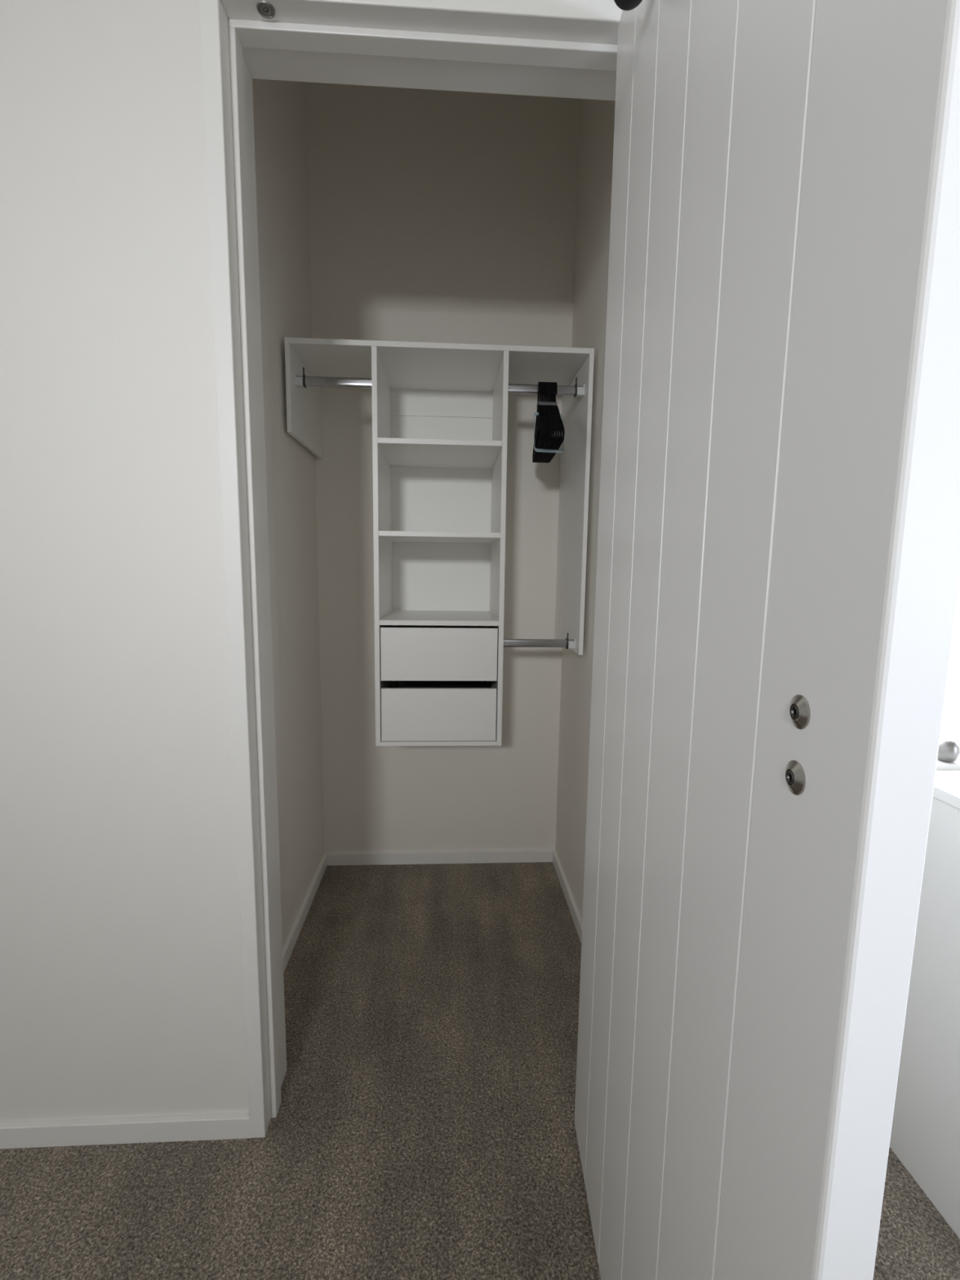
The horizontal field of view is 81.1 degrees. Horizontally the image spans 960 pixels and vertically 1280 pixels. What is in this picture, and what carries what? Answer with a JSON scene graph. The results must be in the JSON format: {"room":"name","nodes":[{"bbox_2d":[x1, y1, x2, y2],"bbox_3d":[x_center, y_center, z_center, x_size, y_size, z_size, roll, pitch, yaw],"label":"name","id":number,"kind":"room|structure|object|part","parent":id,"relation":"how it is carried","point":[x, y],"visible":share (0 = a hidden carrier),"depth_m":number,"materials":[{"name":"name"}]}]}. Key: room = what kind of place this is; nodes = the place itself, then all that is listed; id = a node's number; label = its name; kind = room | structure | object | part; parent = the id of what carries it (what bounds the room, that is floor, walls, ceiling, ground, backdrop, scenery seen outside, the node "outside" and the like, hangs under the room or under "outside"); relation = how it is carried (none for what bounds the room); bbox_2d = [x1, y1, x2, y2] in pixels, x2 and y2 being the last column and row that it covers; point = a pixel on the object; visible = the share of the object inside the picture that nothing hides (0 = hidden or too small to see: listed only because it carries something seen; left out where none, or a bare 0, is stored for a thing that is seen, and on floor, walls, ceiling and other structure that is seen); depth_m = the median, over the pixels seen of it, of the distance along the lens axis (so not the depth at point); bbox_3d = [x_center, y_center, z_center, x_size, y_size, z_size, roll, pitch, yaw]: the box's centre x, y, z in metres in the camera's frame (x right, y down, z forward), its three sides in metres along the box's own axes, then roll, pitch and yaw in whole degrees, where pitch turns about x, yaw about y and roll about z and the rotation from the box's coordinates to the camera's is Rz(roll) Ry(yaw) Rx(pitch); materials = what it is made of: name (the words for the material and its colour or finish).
{"room":"bedroom","nodes":[
{"label":"bedroom","id":0,"kind":"room"},
{"bbox_2d":[252,78,324,949],"bbox_3d":[-0.605,-0.530,1.542,0.090,2.950,0.910,0,7,-3],"label":"wall","id":1,"kind":"structure","parent":0,"point":[279,107],"depth_m":1.68,"materials":[{"name":"paint"}]},
{"bbox_2d":[282,853,327,972],"bbox_3d":[-0.574,0.909,1.734,0.012,0.046,0.910,0,7,-3],"label":"baseboard","id":2,"kind":"structure","parent":1,"relation":"attached to","point":[290,944],"depth_m":1.83,"materials":[{"name":"wood"}]},
{"bbox_2d":[306,81,579,853],"bbox_3d":[-0.135,-0.592,2.065,1.085,2.950,0.090,0,7,-3],"label":"wall","id":3,"kind":"structure","parent":0,"point":[436,215],"depth_m":1.96,"materials":[{"name":"paint"}]},
{"bbox_2d":[284,337,594,746],"bbox_3d":[-0.127,-0.282,1.860,0.874,1.178,0.398,0,7,-3],"label":"organizer","id":4,"kind":"object","parent":3,"relation":"attached to","point":[440,410],"visible":1,"depth_m":1.75,"materials":[{"name":"white laminate"}]},
{"bbox_2d":[294,373,303,387],"bbox_3d":[-0.525,-0.755,1.634,0.022,0.032,0.021,0,7,-3],"label":"socket","id":5,"kind":"object","parent":4,"relation":"attached to","point":[299,380],"depth_m":1.62,"materials":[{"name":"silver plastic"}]},
{"bbox_3d":[-0.551,-0.735,1.777,0.013,0.239,0.398,0,7,-3],"label":"panel","id":6,"kind":"part","parent":4,"relation":"part of","materials":[{"name":"white plastic"}]},
{"bbox_3d":[-0.423,-0.754,1.639,0.226,0.026,0.014,0,7,-3],"label":"hanging rail","id":7,"kind":"part","parent":4,"relation":"part of","materials":[{"name":"silver metal"}]},
{"bbox_3d":[-0.138,0.296,1.931,0.358,0.014,0.389,0,7,-3],"label":"panel","id":8,"kind":"part","parent":4,"relation":"part of","materials":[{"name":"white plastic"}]},
{"bbox_3d":[-0.126,0.230,1.734,0.353,0.164,0.014,0,7,-3],"label":"drawer","id":9,"kind":"part","parent":4,"relation":"part of","materials":[{"name":"white plastic"}]},
{"bbox_2d":[284,337,594,394],"bbox_3d":[-0.119,-0.858,1.784,0.874,0.015,0.398,0,7,-3],"label":"shelf","id":10,"kind":"object","parent":4,"relation":"attached to","point":[408,367],"depth_m":1.70,"materials":[{"name":"white wood"}]},
{"bbox_2d":[379,609,498,626],"bbox_3d":[-0.133,-0.076,1.883,0.358,0.015,0.389,0,7,-3],"label":"shelf","id":11,"kind":"object","parent":4,"relation":"attached to","point":[388,617],"depth_m":1.77,"materials":[{"name":"white wood"}]},
{"bbox_3d":[-0.124,0.043,1.709,0.353,0.162,0.014,0,7,-3],"label":"drawer","id":12,"kind":"part","parent":4,"relation":"part of","materials":[{"name":"white plastic"}]},
{"bbox_2d":[378,530,500,542],"bbox_3d":[-0.129,-0.337,1.849,0.358,0.015,0.389,0,7,-3],"label":"shelf","id":13,"kind":"object","parent":4,"relation":"attached to","point":[384,536],"depth_m":1.68,"materials":[{"name":"white wood"}]},
{"bbox_2d":[377,437,502,468],"bbox_3d":[-0.126,-0.598,1.815,0.358,0.015,0.389,0,7,-3],"label":"shelf","id":14,"kind":"object","parent":4,"relation":"attached to","point":[397,453],"depth_m":1.75,"materials":[{"name":"white wood"}]},
{"bbox_3d":[-0.141,-0.299,2.054,0.358,1.163,0.008,0,7,-3],"label":"panel","id":15,"kind":"part","parent":4,"relation":"part of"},
{"bbox_3d":[-0.133,-0.832,1.977,0.358,0.087,0.005,0,7,-3],"label":"mounting rail","id":16,"kind":"part","parent":4,"relation":"part of","materials":[{"name":"white plastic"}]},
{"bbox_2d":[532,382,542,462],"bbox_3d":[0.174,-0.666,1.684,0.008,0.205,0.364,2,7,2],"label":"clothes hanger","id":17,"kind":"object","parent":4,"relation":"hanging from","point":[534,456],"visible":0.94,"depth_m":1.66,"materials":[{"name":"black plastic"}]},
{"bbox_2d":[537,401,557,406],"bbox_3d":[0.200,-0.703,1.679,0.058,0.010,0.027,0,7,-3],"label":"band","id":18,"kind":"object","parent":17,"relation":"attached to","point":[538,402],"visible":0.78,"depth_m":1.67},
{"bbox_2d":[533,412,563,453],"bbox_3d":[0.198,-0.601,1.625,0.091,0.118,0.034,0,8,-9],"label":"band","id":19,"kind":"object","parent":17,"relation":"attached to","point":[535,413],"visible":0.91,"depth_m":1.62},
{"bbox_3d":[0.184,0.010,1.774,0.233,0.026,0.014,0,7,-3],"label":"hanging rail","id":20,"kind":"part","parent":4,"relation":"part of","materials":[{"name":"silver metal"}]},
{"bbox_2d":[533,382,544,462],"bbox_3d":[0.179,-0.666,1.684,0.006,0.205,0.364,2,7,1],"label":"clothes hanger","id":21,"kind":"object","parent":4,"relation":"hanging from","point":[540,406],"visible":0.78,"depth_m":1.66,"materials":[{"name":"black plastic"}]},
{"bbox_2d":[535,382,546,462],"bbox_3d":[0.185,-0.666,1.685,0.005,0.205,0.364,1,7,1],"label":"clothes hanger","id":22,"kind":"object","parent":4,"relation":"hanging from","point":[543,407],"visible":0.68,"depth_m":1.64,"materials":[{"name":"black plastic"}]},
{"bbox_2d":[537,382,549,462],"bbox_3d":[0.191,-0.666,1.685,0.005,0.205,0.364,1,7,1],"label":"clothes hanger","id":23,"kind":"object","parent":4,"relation":"hanging from","point":[544,383],"visible":0.57,"depth_m":1.62,"materials":[{"name":"black plastic"}]},
{"bbox_2d":[539,382,551,462],"bbox_3d":[0.197,-0.666,1.685,0.005,0.205,0.364,1,7,1],"label":"clothes hanger","id":24,"kind":"object","parent":4,"relation":"hanging from","point":[545,395],"visible":0.62,"depth_m":1.61,"materials":[{"name":"black plastic"}]},
{"bbox_3d":[0.195,-0.747,1.674,0.233,0.026,0.014,0,7,-3],"label":"hanging rail","id":25,"kind":"part","parent":4,"relation":"part of","materials":[{"name":"silver metal"}]},
{"bbox_2d":[541,382,555,462],"bbox_3d":[0.203,-0.666,1.685,0.007,0.205,0.364,0,7,1],"label":"clothes hanger","id":26,"kind":"object","parent":4,"relation":"hanging from","point":[548,406],"visible":0.62,"depth_m":1.61,"materials":[{"name":"black plastic"}]},
{"bbox_2d":[542,382,557,462],"bbox_3d":[0.209,-0.666,1.686,0.006,0.205,0.364,0,7,1],"label":"clothes hanger","id":27,"kind":"object","parent":4,"relation":"hanging from","point":[550,383],"visible":0.59,"depth_m":1.61,"materials":[{"name":"black plastic"}]},
{"bbox_2d":[544,382,559,462],"bbox_3d":[0.215,-0.666,1.686,0.006,0.205,0.364,0,7,1],"label":"clothes hanger","id":28,"kind":"object","parent":4,"relation":"hanging from","point":[551,400],"visible":0.56,"depth_m":1.61,"materials":[{"name":"black plastic"}]},
{"bbox_2d":[546,382,562,462],"bbox_3d":[0.221,-0.666,1.686,0.005,0.205,0.364,0,7,0],"label":"clothes hanger","id":29,"kind":"object","parent":4,"relation":"hanging from","point":[553,395],"visible":0.59,"depth_m":1.62,"materials":[{"name":"black plastic"}]},
{"bbox_2d":[547,382,564,462],"bbox_3d":[0.227,-0.666,1.687,0.005,0.205,0.364,0,7,0],"label":"clothes hanger","id":30,"kind":"object","parent":4,"relation":"hanging from","point":[556,384],"visible":0.6,"depth_m":1.61,"materials":[{"name":"black plastic"}]},
{"bbox_2d":[568,638,575,648],"bbox_3d":[0.290,0.010,1.779,0.022,0.032,0.021,0,7,-3],"label":"socket","id":31,"kind":"object","parent":4,"relation":"attached to","point":[571,642],"depth_m":1.77,"materials":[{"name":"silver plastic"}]},
{"bbox_3d":[0.305,-0.414,1.866,0.013,0.876,0.398,0,7,-3],"label":"panel","id":32,"kind":"part","parent":4,"relation":"part of","materials":[{"name":"white plastic"}]},
{"bbox_2d":[576,384,584,397],"bbox_3d":[0.300,-0.747,1.680,0.022,0.032,0.021,0,7,-3],"label":"socket","id":33,"kind":"object","parent":4,"relation":"attached to","point":[580,389],"depth_m":1.67,"materials":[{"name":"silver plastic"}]},
{"bbox_2d":[326,849,552,865],"bbox_3d":[-0.152,0.854,2.204,0.882,0.046,0.012,0,7,-3],"label":"baseboard","id":34,"kind":"structure","parent":3,"relation":"attached to","point":[511,855],"depth_m":2.20,"materials":[{"name":"wood"}]},
{"bbox_2d":[0,0,959,1122],"bbox_3d":[-0.072,-0.459,1.051,5.300,2.950,0.140,0,7,-3],"label":"wall","id":35,"kind":"structure","parent":0,"point":[122,981],"depth_m":1.00,"materials":[{"name":"paint"}]},
{"bbox_2d":[0,1112,250,1148],"bbox_3d":[-1.600,0.981,1.079,2.270,0.046,0.012,0,7,-3],"label":"baseboard","id":36,"kind":"structure","parent":35,"relation":"attached to","point":[225,1126],"depth_m":1.12,"materials":[{"name":"wood"}]},
{"bbox_2d":[198,0,622,1137],"bbox_3d":[-0.070,-0.054,1.100,0.776,2.135,0.156,0,7,-3],"label":"trim","id":37,"kind":"structure","parent":35,"relation":"attached to","point":[549,48],"depth_m":0.99,"materials":[{"name":"wood"}]},
{"bbox_3d":[-0.439,0.000,1.014,0.030,2.041,0.012,0,7,-3],"label":"architrave","id":38,"kind":"part","parent":37,"relation":"part of","materials":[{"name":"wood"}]},
{"bbox_3d":[-0.344,-1.012,0.901,0.028,0.002,0.028,0,7,-3],"label":"catch plate","id":39,"kind":"part","parent":37,"relation":"part of","materials":[{"name":"metal"}]},
{"bbox_3d":[-0.052,-1.056,0.897,0.776,0.094,0.012,0,7,-3],"label":"architrave","id":40,"kind":"part","parent":37,"relation":"part of","materials":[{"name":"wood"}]},
{"bbox_2d":[574,0,959,1279],"bbox_3d":[0.200,0.053,0.673,0.093,2.016,0.744,1,7,0],"label":"door","id":41,"kind":"structure","parent":35,"relation":"in","point":[778,573],"depth_m":0.41,"materials":[{"name":"wood"}]},
{"bbox_3d":[0.207,0.091,0.371,0.004,0.022,0.022,1,7,0],"label":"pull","id":42,"kind":"part","parent":41,"relation":"part of","materials":[{"name":"silver metal"}]},
{"bbox_3d":[0.207,0.047,0.366,0.004,0.022,0.022,1,7,0],"label":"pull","id":43,"kind":"part","parent":41,"relation":"part of","materials":[{"name":"silver metal"}]},
{"bbox_2d":[939,726,959,752],"bbox_3d":[1.359,-0.425,1.158,1.330,1.345,0.040,0,7,-3],"label":"window","id":44,"kind":"structure","parent":35,"relation":"in","point":[953,733],"depth_m":1.20,"materials":[{"name":"glass"}]},
{"bbox_2d":[0,862,959,1279],"bbox_3d":[-0.032,1.172,0.156,5.500,0.050,4.362,0,7,-3],"label":"floor","id":45,"kind":"structure","parent":0,"point":[424,1127],"depth_m":1.12,"materials":[{"name":"carpet"}]},
{"bbox_2d":[889,770,959,1239],"bbox_3d":[1.320,0.674,0.950,0.958,0.768,0.481,0,7,-3],"label":"cabinet","id":46,"kind":"object","parent":45,"relation":"on","point":[925,1135],"visible":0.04,"depth_m":1.03,"materials":[{"name":"white wood"}]},
{"bbox_2d":[937,737,959,762],"bbox_3d":[0.956,0.225,1.149,0.038,0.046,0.038,0,7,-3],"label":"canister","id":47,"kind":"object","parent":46,"relation":"on","point":[948,749],"visible":0.84,"depth_m":1.14,"materials":[{"name":"metal"}]},
{"bbox_2d":[555,98,615,919],"bbox_3d":[0.389,-0.524,1.598,0.090,2.950,0.910,0,7,-3],"label":"wall","id":48,"kind":"structure","parent":0,"point":[597,117],"depth_m":1.76,"materials":[{"name":"paint"}]},
{"bbox_2d":[552,849,582,942],"bbox_3d":[0.318,0.915,1.784,0.012,0.046,0.910,0,7,-3],"label":"baseboard","id":49,"kind":"structure","parent":48,"relation":"attached to","point":[577,920],"depth_m":1.94,"materials":[{"name":"wood"}]}
]}

